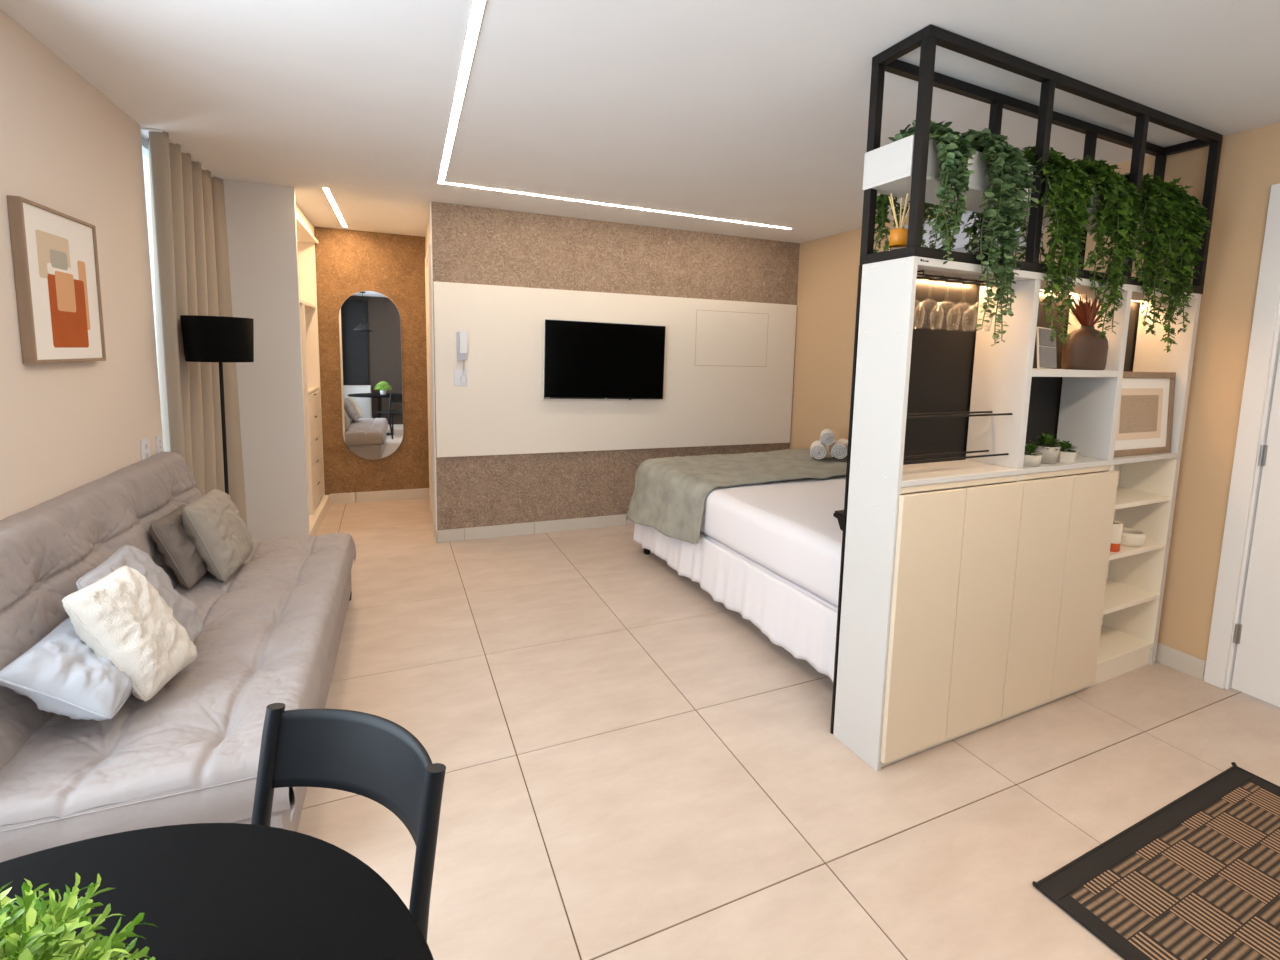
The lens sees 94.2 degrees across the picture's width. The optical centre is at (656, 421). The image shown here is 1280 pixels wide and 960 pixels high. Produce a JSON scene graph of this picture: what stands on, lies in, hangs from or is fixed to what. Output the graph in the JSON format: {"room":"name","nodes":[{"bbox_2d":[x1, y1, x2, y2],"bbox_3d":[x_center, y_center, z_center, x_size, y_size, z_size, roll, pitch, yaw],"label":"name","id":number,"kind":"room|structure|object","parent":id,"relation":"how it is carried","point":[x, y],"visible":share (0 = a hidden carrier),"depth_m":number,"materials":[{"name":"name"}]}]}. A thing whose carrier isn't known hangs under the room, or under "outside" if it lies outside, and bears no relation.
{"room":"studio apartment","nodes":[
{"label":"studio apartment","id":0,"kind":"room"},
{"bbox_2d":[0,8,163,519],"bbox_3d":[-2.089,-0.022,1.702,0.120,2.604,5.350,-1,7,-23],"label":"wall","id":1,"kind":"structure","parent":0,"point":[66,147],"depth_m":2.35,"materials":[{"name":"beige paint"}]},
{"bbox_2d":[7,195,105,363],"bbox_3d":[-2.242,-0.505,2.243,0.035,0.555,0.524,-1,7,-23],"label":"framed art","id":2,"kind":"object","parent":1,"relation":"attached to","point":[55,253],"visible":1,"depth_m":2.18,"materials":[{"name":"white paper"}]},
{"bbox_2d":[141,136,148,157],"bbox_3d":[-2.897,-0.254,3.556,0.060,2.604,0.968,-1,7,-23],"label":"window","id":3,"kind":"structure","parent":1,"relation":"in","point":[145,152],"depth_m":3.20,"materials":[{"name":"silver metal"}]},
{"bbox_2d":[140,437,150,459],"bbox_3d":[-2.538,0.143,2.953,0.010,0.120,0.090,-1,7,-23],"label":"outlet plate","id":4,"kind":"object","parent":1,"relation":"attached to","point":[145,444],"visible":0.73,"depth_m":2.94,"materials":[{"name":"white plastic"}]},
{"bbox_2d":[155,435,162,453],"bbox_3d":[-2.607,0.132,3.119,0.010,0.120,0.070,-1,7,-23],"label":"outlet plate","id":5,"kind":"object","parent":1,"relation":"attached to","point":[159,444],"visible":0.73,"depth_m":3.11,"materials":[{"name":"white plastic"}]},
{"bbox_2d":[314,227,428,494],"bbox_3d":[-2.921,-0.506,5.746,1.850,2.604,0.120,-1,7,-23],"label":"wall","id":6,"kind":"structure","parent":0,"point":[348,262],"depth_m":5.73,"materials":[{"name":"paper"}]},
{"bbox_2d":[339,291,402,458],"bbox_3d":[-2.749,-0.439,5.744,0.536,1.625,0.011,-1,7,-23],"label":"wall mirror","id":7,"kind":"object","parent":6,"relation":"attached to","point":[369,321],"visible":1,"depth_m":5.74,"materials":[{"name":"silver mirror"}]},
{"bbox_2d":[329,488,428,504],"bbox_3d":[-2.733,0.738,5.909,0.908,0.105,0.012,-1,7,-23],"label":"baseboard","id":8,"kind":"structure","parent":6,"relation":"attached to","point":[421,493],"depth_m":5.89,"materials":[{"name":"tile"}]},
{"bbox_2d":[425,212,437,542],"bbox_3d":[-1.948,-0.427,5.266,0.103,2.604,1.528,-1,7,-23],"label":"wall","id":9,"kind":"structure","parent":0,"point":[427,236],"depth_m":5.05,"materials":[{"name":"beige laminate"}]},
{"bbox_2d":[425,244,435,535],"bbox_3d":[-1.947,-0.267,5.117,0.021,2.320,0.870,-1,7,-23],"label":"door","id":10,"kind":"structure","parent":9,"relation":"in","point":[428,253],"depth_m":4.95,"materials":[{"name":"beige laminate"}]},
{"bbox_2d":[429,498,436,542],"bbox_3d":[-2.024,0.819,5.376,0.011,0.100,1.528,-1,7,-23],"label":"baseboard","id":11,"kind":"structure","parent":9,"relation":"attached to","point":[429,498],"depth_m":4.72,"materials":[{"name":"tile"}]},
{"bbox_2d":[430,201,436,530],"bbox_3d":[-1.704,-0.388,4.546,0.010,2.502,0.028,-1,7,-23],"label":"trim","id":12,"kind":"structure","parent":9,"relation":"attached to","point":[430,201],"depth_m":4.53,"materials":[{"name":"white laminate"}]},
{"bbox_2d":[223,179,799,541],"bbox_3d":[-0.736,-0.369,5.015,5.188,2.604,0.120,-1,7,-23],"label":"wall","id":13,"kind":"structure","parent":0,"point":[471,244],"depth_m":4.71,"materials":[{"name":"paper"}]},
{"bbox_2d":[437,514,634,542],"bbox_3d":[-0.212,0.870,5.318,3.282,0.100,0.012,-1,7,-23],"label":"baseboard","id":14,"kind":"structure","parent":13,"relation":"attached to","point":[449,535],"depth_m":4.96,"materials":[{"name":"tile"}]},
{"bbox_2d":[433,281,796,457],"bbox_3d":[-0.178,-0.424,5.163,3.273,1.337,0.024,-1,7,-23],"label":"wall panel","id":15,"kind":"object","parent":13,"relation":"attached to","point":[729,365],"visible":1,"depth_m":5.07,"materials":[{"name":"laminate"}]},
{"bbox_2d":[454,369,466,385],"bbox_3d":[-1.513,-0.341,4.595,0.098,0.130,0.006,-1,7,-23],"label":"outlet plate","id":16,"kind":"object","parent":15,"relation":"attached to","point":[457,372],"visible":1,"depth_m":4.59,"materials":[{"name":"white plastic"}]},
{"bbox_2d":[456,331,466,382],"bbox_3d":[-1.489,-0.496,4.555,0.074,0.402,0.062,-1,7,-23],"label":"phone","id":17,"kind":"object","parent":15,"relation":"attached to","point":[461,336],"visible":1,"depth_m":4.53,"materials":[{"name":"grey plastic"}]},
{"bbox_2d":[542,319,665,399],"bbox_3d":[-0.427,-0.510,5.010,1.061,0.648,0.047,-1,7,-23],"label":"television","id":18,"kind":"object","parent":15,"relation":"attached to","point":[582,359],"visible":1,"depth_m":4.97,"materials":[{"name":"black"}]},
{"bbox_2d":[0,0,1279,242],"bbox_3d":[-0.050,-1.491,3.169,5.500,0.080,7.000,-1,7,-23],"label":"ceiling","id":19,"kind":"structure","parent":0,"point":[748,111],"depth_m":2.42,"materials":[{"name":"paint"}]},
{"bbox_2d":[141,127,246,525],"bbox_3d":[-2.799,-0.268,3.611,0.186,2.583,0.966,-1,7,-20],"label":"curtain","id":20,"kind":"object","parent":19,"relation":"hanging from","point":[192,272],"visible":0.56,"depth_m":3.47,"materials":[{"name":"beige fabric"}]},
{"bbox_2d":[323,188,346,226],"bbox_3d":[-2.552,-1.690,4.744,0.039,0.005,1.400,-1,7,-23],"label":"ceiling light strip","id":21,"kind":"object","parent":19,"relation":"attached to","point":[327,191],"visible":1,"depth_m":4.61,"materials":[{"name":"white plastic"}]},
{"bbox_2d":[437,0,790,228],"bbox_3d":[0.775,-1.348,2.474,2.970,0.005,4.488,-1,7,-23],"label":"ceiling light strip","id":22,"kind":"object","parent":19,"relation":"attached to","point":[477,8],"visible":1,"depth_m":2.53,"materials":[{"name":"white plastic"}]},
{"bbox_2d":[438,0,484,183],"bbox_3d":[-0.563,-1.313,1.876,0.034,0.004,4.417,-1,7,-23],"label":"diffuser","id":23,"kind":"object","parent":22,"relation":"attached to","point":[477,8],"depth_m":2.36,"materials":[{"name":"white plastic"}]},
{"bbox_2d":[444,182,790,228],"bbox_3d":[-0.129,-1.599,4.460,2.772,0.004,0.020,-2,7,-24],"label":"diffuser","id":24,"kind":"object","parent":22,"relation":"attached to","point":[444,182],"depth_m":4.35,"materials":[{"name":"white plastic"}]},
{"bbox_2d":[297,498,1279,959],"bbox_3d":[-0.492,1.187,3.149,5.927,0.050,8.332,-1,7,-23],"label":"floor","id":25,"kind":"structure","parent":0,"point":[636,770],"depth_m":2.18,"materials":[{"name":"tile"}]},
{"bbox_2d":[0,452,355,861],"bbox_3d":[-1.842,0.734,2.422,0.949,0.950,2.178,-1,7,-23],"label":"sofa","id":26,"kind":"object","parent":25,"relation":"on","point":[188,753],"visible":0.69,"depth_m":1.83,"materials":[{"name":"beige fabric"}]},
{"bbox_2d":[0,617,131,720],"bbox_3d":[-1.676,0.717,1.755,0.249,0.232,0.396,-1,7,-23],"label":"cushion","id":27,"kind":"object","parent":26,"relation":"on","point":[62,675],"visible":0.62,"depth_m":1.62,"materials":[{"name":"grey fabric"}]},
{"bbox_2d":[0,452,201,770],"bbox_3d":[-2.134,0.579,2.263,0.296,0.618,2.125,-1,7,-23],"label":"backrest cushion","id":28,"kind":"object","parent":26,"relation":"on","point":[46,547],"depth_m":1.98,"materials":[{"name":"beige fabric"}]},
{"bbox_2d":[62,566,196,700],"bbox_3d":[-1.610,0.645,1.839,0.246,0.342,0.254,0,7,-13],"label":"cushion","id":29,"kind":"object","parent":26,"relation":"on","point":[120,616],"visible":0.95,"depth_m":1.77,"materials":[{"name":"beige fabric"}]},
{"bbox_2d":[76,544,203,679],"bbox_3d":[-1.720,0.634,2.007,0.251,0.368,0.390,-2,7,-24],"label":"cushion","id":30,"kind":"object","parent":26,"relation":"on","point":[185,613],"visible":0.34,"depth_m":2.06,"materials":[{"name":"grey fabric"}]},
{"bbox_2d":[149,504,207,588],"bbox_3d":[-2.193,0.572,2.773,0.184,0.309,0.377,-1,7,-19],"label":"cushion","id":31,"kind":"object","parent":26,"relation":"on","point":[179,552],"visible":0.66,"depth_m":2.64,"materials":[{"name":"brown fabric"}]},
{"bbox_2d":[181,489,253,581],"bbox_3d":[-2.130,0.542,2.896,0.222,0.365,0.415,-1,7,-22],"label":"cushion","id":32,"kind":"object","parent":26,"relation":"on","point":[221,538],"visible":1,"depth_m":2.77,"materials":[{"name":"beige fabric"}]},
{"bbox_2d":[0,823,433,959],"bbox_3d":[-0.708,1.081,0.505,1.026,0.748,1.026,-1,7,-23],"label":"round table","id":33,"kind":"object","parent":25,"relation":"on","point":[210,891],"visible":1,"depth_m":0.84,"materials":[{"name":"black wood"}]},
{"bbox_2d":[0,872,156,959],"bbox_3d":[-0.659,0.576,0.546,0.302,0.247,0.301,-1,7,-23],"label":"potted plant","id":34,"kind":"object","parent":33,"relation":"on","point":[32,930],"visible":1,"depth_m":0.62,"materials":[{"name":"green plant"}]},
{"bbox_2d":[180,315,253,494],"bbox_3d":[-2.479,0.238,3.427,0.332,1.676,0.332,-1,7,-23],"label":"floor lamp","id":35,"kind":"object","parent":25,"relation":"on","point":[220,339],"visible":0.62,"depth_m":3.23,"materials":[{"name":"black fabric"}]},
{"bbox_2d":[295,202,329,536],"bbox_3d":[-3.087,-0.402,4.818,0.570,2.600,1.446,-1,7,-23],"label":"wardrobe","id":36,"kind":"object","parent":25,"relation":"on","point":[318,502],"visible":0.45,"depth_m":5.38,"materials":[{"name":"beige laminate"}]},
{"bbox_2d":[300,299,315,308],"bbox_3d":[-3.096,-0.970,4.743,0.490,0.025,1.406,-1,7,-23],"label":"shelf","id":37,"kind":"object","parent":36,"relation":"attached to","point":[308,305],"depth_m":5.18,"materials":[{"name":"beige laminate"}]},
{"bbox_2d":[308,387,318,393],"bbox_3d":[-3.249,-0.273,5.148,0.490,0.020,0.706,-1,7,-23],"label":"shelf","id":38,"kind":"object","parent":36,"relation":"attached to","point":[311,390],"depth_m":5.32,"materials":[{"name":"beige laminate"}]},
{"bbox_2d":[251,703,445,941],"bbox_3d":[-0.655,1.001,1.002,0.471,0.807,0.502,4,7,23],"label":"dining chair","id":39,"kind":"object","parent":25,"relation":"on","point":[373,757],"visible":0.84,"depth_m":1.18,"materials":[{"name":"black paint"}]},
{"bbox_2d":[633,475,845,681],"bbox_3d":[1.123,0.758,3.923,1.787,0.705,2.365,-2,7,-26],"label":"bed","id":40,"kind":"object","parent":25,"relation":"on","point":[769,552],"visible":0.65,"depth_m":3.17,"materials":[{"name":"white fabric"}]},
{"bbox_2d":[626,448,846,543],"bbox_3d":[0.802,0.547,4.492,1.846,0.496,1.110,-2,7,-26],"label":"blanket","id":41,"kind":"object","parent":40,"relation":"on","point":[669,496],"visible":0.88,"depth_m":4.18,"materials":[{"name":"grey fabric"}]},
{"bbox_2d":[810,441,825,458],"bbox_3d":[1.288,0.221,4.727,0.121,0.113,0.260,3,7,15],"label":"rolled towel","id":42,"kind":"object","parent":41,"relation":"on","point":[818,449],"visible":1,"depth_m":4.61,"materials":[{"name":"white fabric"}]},
{"bbox_2d":[820,429,834,444],"bbox_3d":[1.368,0.120,4.753,0.110,0.103,0.240,3,7,16],"label":"rolled towel","id":43,"kind":"object","parent":42,"relation":"on","point":[827,437],"visible":1,"depth_m":4.65,"materials":[{"name":"white fabric"}]},
{"bbox_2d":[829,440,846,458],"bbox_3d":[1.454,0.221,4.764,0.121,0.113,0.260,3,7,12],"label":"rolled towel","id":44,"kind":"object","parent":41,"relation":"on","point":[836,448],"visible":0.97,"depth_m":4.65,"materials":[{"name":"white fabric"}]},
{"bbox_2d":[838,438,847,455],"bbox_3d":[1.558,0.207,4.903,0.121,0.113,0.240,2,7,8],"label":"rolled towel","id":45,"kind":"object","parent":41,"relation":"on","point":[844,441],"visible":0.27,"depth_m":4.82,"materials":[{"name":"white fabric"}]},
{"bbox_2d":[830,256,1201,770],"bbox_3d":[1.666,0.332,2.631,1.946,1.872,0.270,-2,7,-26],"label":"divider","id":46,"kind":"object","parent":25,"relation":"on","point":[975,594],"visible":0.93,"depth_m":2.41,"materials":[{"name":"white laminate"}]},
{"bbox_2d":[833,510,843,530],"bbox_3d":[0.778,0.398,2.398,0.100,0.070,0.075,-2,7,-26],"label":"shelf","id":47,"kind":"object","parent":46,"relation":"attached to","point":[839,514],"visible":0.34,"depth_m":2.38,"materials":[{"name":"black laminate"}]},
{"bbox_2d":[889,193,909,249],"bbox_3d":[0.866,-0.688,2.115,0.109,0.229,0.066,-2,7,-26],"label":"reed diffuser","id":48,"kind":"object","parent":46,"relation":"on","point":[898,237],"visible":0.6,"depth_m":2.10,"materials":[{"name":"orange glass"}]},
{"bbox_2d":[903,411,1011,463],"bbox_3d":[1.121,0.054,2.298,0.641,0.171,0.094,-2,7,-26],"label":"rails","id":49,"kind":"object","parent":46,"relation":"attached to","point":[945,414],"visible":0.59,"depth_m":2.31,"materials":[{"name":"black metal"}]},
{"bbox_2d":[917,270,998,285],"bbox_3d":[1.117,-0.539,2.229,0.495,0.022,0.068,-2,7,-26],"label":"glass rack","id":50,"kind":"object","parent":46,"relation":"attached to","point":[925,276],"visible":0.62,"depth_m":2.21,"materials":[{"name":"black metal"}]},
{"bbox_2d":[1023,443,1041,466],"bbox_3d":[1.561,0.134,2.487,0.104,0.091,0.102,-5,9,-43],"label":"potted succulent","id":51,"kind":"object","parent":46,"relation":"on","point":[1032,459],"visible":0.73,"depth_m":2.45,"materials":[{"name":"white ceramic"}]},
{"bbox_2d":[901,453,1177,486],"bbox_3d":[1.664,0.180,2.610,1.885,0.022,0.236,-2,7,-26],"label":"countertop","id":52,"kind":"structure","parent":46,"relation":"on","point":[958,470],"depth_m":2.39,"materials":[{"name":"white laminate"}]},
{"bbox_2d":[859,24,1222,293],"bbox_3d":[1.700,-0.962,2.494,1.957,0.729,0.248,-2,7,-26],"label":"metal frame","id":53,"kind":"object","parent":46,"relation":"on","point":[930,36],"visible":0.79,"depth_m":2.24,"materials":[{"name":"black metal"}]},
{"bbox_2d":[863,135,1196,243],"bbox_3d":[1.682,-0.933,2.511,1.944,0.132,0.216,-2,7,-26],"label":"planter box","id":54,"kind":"object","parent":53,"relation":"attached to","point":[887,168],"visible":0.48,"depth_m":2.13,"materials":[{"name":"white laminate"}]},
{"bbox_2d":[873,193,909,252],"bbox_3d":[0.962,-0.832,2.244,0.235,0.449,0.298,-2,7,-26],"label":"trailing plant","id":55,"kind":"object","parent":54,"relation":"in","point":[882,202],"visible":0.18,"depth_m":2.31,"materials":[{"name":"green plant"}]},
{"bbox_2d":[888,120,975,264],"bbox_3d":[0.955,-0.800,2.085,0.186,0.510,0.300,-2,7,-26],"label":"trailing plant","id":56,"kind":"object","parent":54,"relation":"in","point":[953,150],"visible":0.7,"depth_m":2.00,"materials":[{"name":"green plant"}]},
{"bbox_2d":[922,203,962,250],"bbox_3d":[1.208,-0.836,2.374,0.273,0.460,0.282,-2,7,-26],"label":"trailing plant","id":57,"kind":"object","parent":54,"relation":"in","point":[927,211],"visible":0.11,"depth_m":2.43,"materials":[{"name":"green plant"}]},
{"bbox_2d":[961,212,1000,254],"bbox_3d":[1.464,-0.841,2.500,0.300,0.468,0.282,-2,7,-26],"label":"trailing plant","id":58,"kind":"object","parent":54,"relation":"in","point":[969,230],"visible":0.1,"depth_m":2.54,"materials":[{"name":"green plant"}]},
{"bbox_2d":[961,128,1040,345],"bbox_3d":[1.201,-0.685,2.217,0.289,0.802,0.319,-2,7,-26],"label":"trailing plant","id":59,"kind":"object","parent":54,"relation":"in","point":[1006,159],"visible":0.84,"depth_m":2.11,"materials":[{"name":"green plant"}]},
{"bbox_2d":[1017,222,1059,263],"bbox_3d":[1.778,-0.851,2.628,0.297,0.458,0.268,-2,7,-26],"label":"trailing plant","id":60,"kind":"object","parent":54,"relation":"in","point":[1025,225],"visible":0.06,"depth_m":2.71,"materials":[{"name":"green plant"}]},
{"bbox_2d":[1021,146,1094,345],"bbox_3d":[1.528,-0.696,2.379,0.328,0.790,0.328,-2,7,-26],"label":"trailing plant","id":61,"kind":"object","parent":54,"relation":"in","point":[1075,189],"visible":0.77,"depth_m":2.28,"materials":[{"name":"green plant"}]},
{"bbox_2d":[1074,155,1143,339],"bbox_3d":[1.830,-0.734,2.522,0.347,0.762,0.345,-2,7,-26],"label":"trailing plant","id":62,"kind":"object","parent":54,"relation":"in","point":[1119,200],"visible":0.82,"depth_m":2.42,"materials":[{"name":"green plant"}]},
{"bbox_2d":[1118,172,1190,334],"bbox_3d":[2.117,-0.753,2.657,0.291,0.736,0.336,-2,7,-26],"label":"trailing plant","id":63,"kind":"object","parent":54,"relation":"in","point":[1161,208],"visible":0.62,"depth_m":2.57,"materials":[{"name":"green plant"}]},
{"bbox_2d":[1154,175,1211,352],"bbox_3d":[2.324,-0.720,2.763,0.295,0.789,0.335,-2,7,-26],"label":"trailing plant","id":64,"kind":"object","parent":54,"relation":"in","point":[1195,220],"visible":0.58,"depth_m":2.67,"materials":[{"name":"green plant"}]},
{"bbox_2d":[1027,433,1064,463],"bbox_3d":[1.667,0.111,2.550,0.135,0.128,0.141,4,7,21],"label":"potted succulent","id":65,"kind":"object","parent":46,"relation":"on","point":[1050,451],"visible":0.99,"depth_m":2.52,"materials":[{"name":"green plant"}]},
{"bbox_2d":[1034,444,1060,463],"bbox_3d":[1.669,0.138,2.552,0.110,0.074,0.110,-5,9,-43],"label":"pot","id":66,"kind":"object","parent":65,"relation":"on","point":[1050,452],"depth_m":2.51,"materials":[{"name":"white ceramic"}]},
{"bbox_2d":[1036,327,1056,368],"bbox_3d":[1.643,-0.308,2.499,0.124,0.179,0.039,-1,7,-23],"label":"picture frame","id":67,"kind":"object","parent":46,"relation":"on","point":[1046,349],"visible":0.82,"depth_m":2.49,"materials":[{"name":"white"}]},
{"bbox_2d":[1056,440,1078,462],"bbox_3d":[1.789,0.126,2.607,0.106,0.091,0.118,0,7,-13],"label":"potted succulent","id":68,"kind":"object","parent":46,"relation":"on","point":[1067,455],"visible":0.66,"depth_m":2.57,"materials":[{"name":"white ceramic"}]},
{"bbox_2d":[1057,449,1078,462],"bbox_3d":[1.787,0.148,2.608,0.116,0.046,0.100,-5,9,-43],"label":"pot","id":69,"kind":"object","parent":68,"relation":"on","point":[1067,455],"depth_m":2.57,"materials":[{"name":"ceramic"}]},
{"bbox_2d":[1032,368,1117,376],"bbox_3d":[1.707,-0.215,2.585,0.608,0.030,0.229,-2,7,-26],"label":"shelf","id":70,"kind":"object","parent":46,"relation":"attached to","point":[1036,372],"depth_m":2.48,"materials":[{"name":"white laminate"}]},
{"bbox_2d":[1061,293,1111,369],"bbox_3d":[1.868,-0.398,2.576,0.236,0.343,0.133,-2,7,-26],"label":"vase","id":71,"kind":"object","parent":46,"relation":"on","point":[1085,350],"visible":0.93,"depth_m":2.53,"materials":[{"name":"brown ceramic"}]},
{"bbox_2d":[1110,520,1122,551],"bbox_3d":[2.178,0.546,2.848,0.081,0.137,0.081,-2,7,-26],"label":"ceramic canister","id":72,"kind":"object","parent":46,"relation":"on","point":[1117,526],"visible":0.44,"depth_m":2.81,"materials":[{"name":"beige ceramic"}]},
{"bbox_2d":[1103,579,1158,614],"bbox_3d":[2.246,0.879,2.988,0.547,0.022,0.228,-2,7,-26],"label":"shelf","id":73,"kind":"object","parent":46,"relation":"attached to","point":[1120,594],"depth_m":3.00,"materials":[{"name":"beige laminate"}]},
{"bbox_2d":[1120,527,1145,546],"bbox_3d":[2.341,0.572,2.959,0.148,0.068,0.148,-2,7,-26],"label":"ceramic bowl","id":74,"kind":"object","parent":46,"relation":"on","point":[1131,537],"visible":0.64,"depth_m":2.90,"materials":[{"name":"beige ceramic"}]},
{"bbox_2d":[1109,539,1164,559],"bbox_3d":[2.252,0.615,2.958,0.547,0.022,0.228,-2,7,-26],"label":"shelf","id":75,"kind":"object","parent":46,"relation":"attached to","point":[1150,544],"depth_m":2.90,"materials":[{"name":"beige laminate"}]},
{"bbox_2d":[1115,487,1170,509],"bbox_3d":[2.258,0.375,2.930,0.547,0.022,0.228,-2,7,-26],"label":"shelf","id":76,"kind":"object","parent":46,"relation":"attached to","point":[1126,497],"depth_m":2.93,"materials":[{"name":"beige laminate"}]},
{"bbox_2d":[1114,371,1175,456],"bbox_3d":[2.292,-0.040,2.823,0.550,0.395,0.042,-2,7,-24],"label":"framed print","id":77,"kind":"object","parent":46,"relation":"on","point":[1146,407],"visible":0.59,"depth_m":2.84,"materials":[{"name":"white paper"}]},
{"bbox_2d":[1032,762,1279,959],"bbox_3d":[1.848,1.382,1.627,1.252,0.021,0.874,-2,7,-26],"label":"rug","id":78,"kind":"object","parent":25,"relation":"on","point":[1197,877],"visible":1,"depth_m":1.76,"materials":[{"name":"brown fabric"}]},
{"bbox_2d":[1023,452,1041,466],"bbox_3d":[1.556,0.157,2.488,0.096,0.046,0.096,-5,9,-43],"label":"pot","id":79,"kind":"object","parent":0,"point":[1032,459],"depth_m":2.45,"materials":[{"name":"ceramic"}]},
{"bbox_2d":[789,122,1279,660],"bbox_3d":[2.452,-0.117,3.495,0.121,2.604,5.450,-2,7,-24],"label":"wall","id":80,"kind":"structure","parent":0,"point":[828,271],"depth_m":2.91,"materials":[{"name":"beige paint"}]},
{"bbox_2d":[902,211,1043,256],"bbox_3d":[2.040,-1.223,3.937,0.214,0.289,0.920,-2,7,-24],"label":"air conditioner","id":81,"kind":"object","parent":80,"relation":"attached to","point":[960,242],"visible":0.04,"depth_m":3.84,"materials":[{"name":"white plastic"}]},
{"bbox_2d":[1155,642,1205,679],"bbox_3d":[2.636,1.205,3.001,0.012,0.100,0.215,-2,7,-24],"label":"baseboard","id":82,"kind":"structure","parent":80,"relation":"attached to","point":[1183,662],"depth_m":2.99,"materials":[{"name":"wood"}]},
{"bbox_2d":[1203,183,1279,706],"bbox_3d":[2.954,0.166,2.316,0.177,2.335,1.044,-2,7,-24],"label":"door","id":83,"kind":"structure","parent":80,"relation":"in","point":[1243,653],"depth_m":2.72,"materials":[{"name":"white wood"}]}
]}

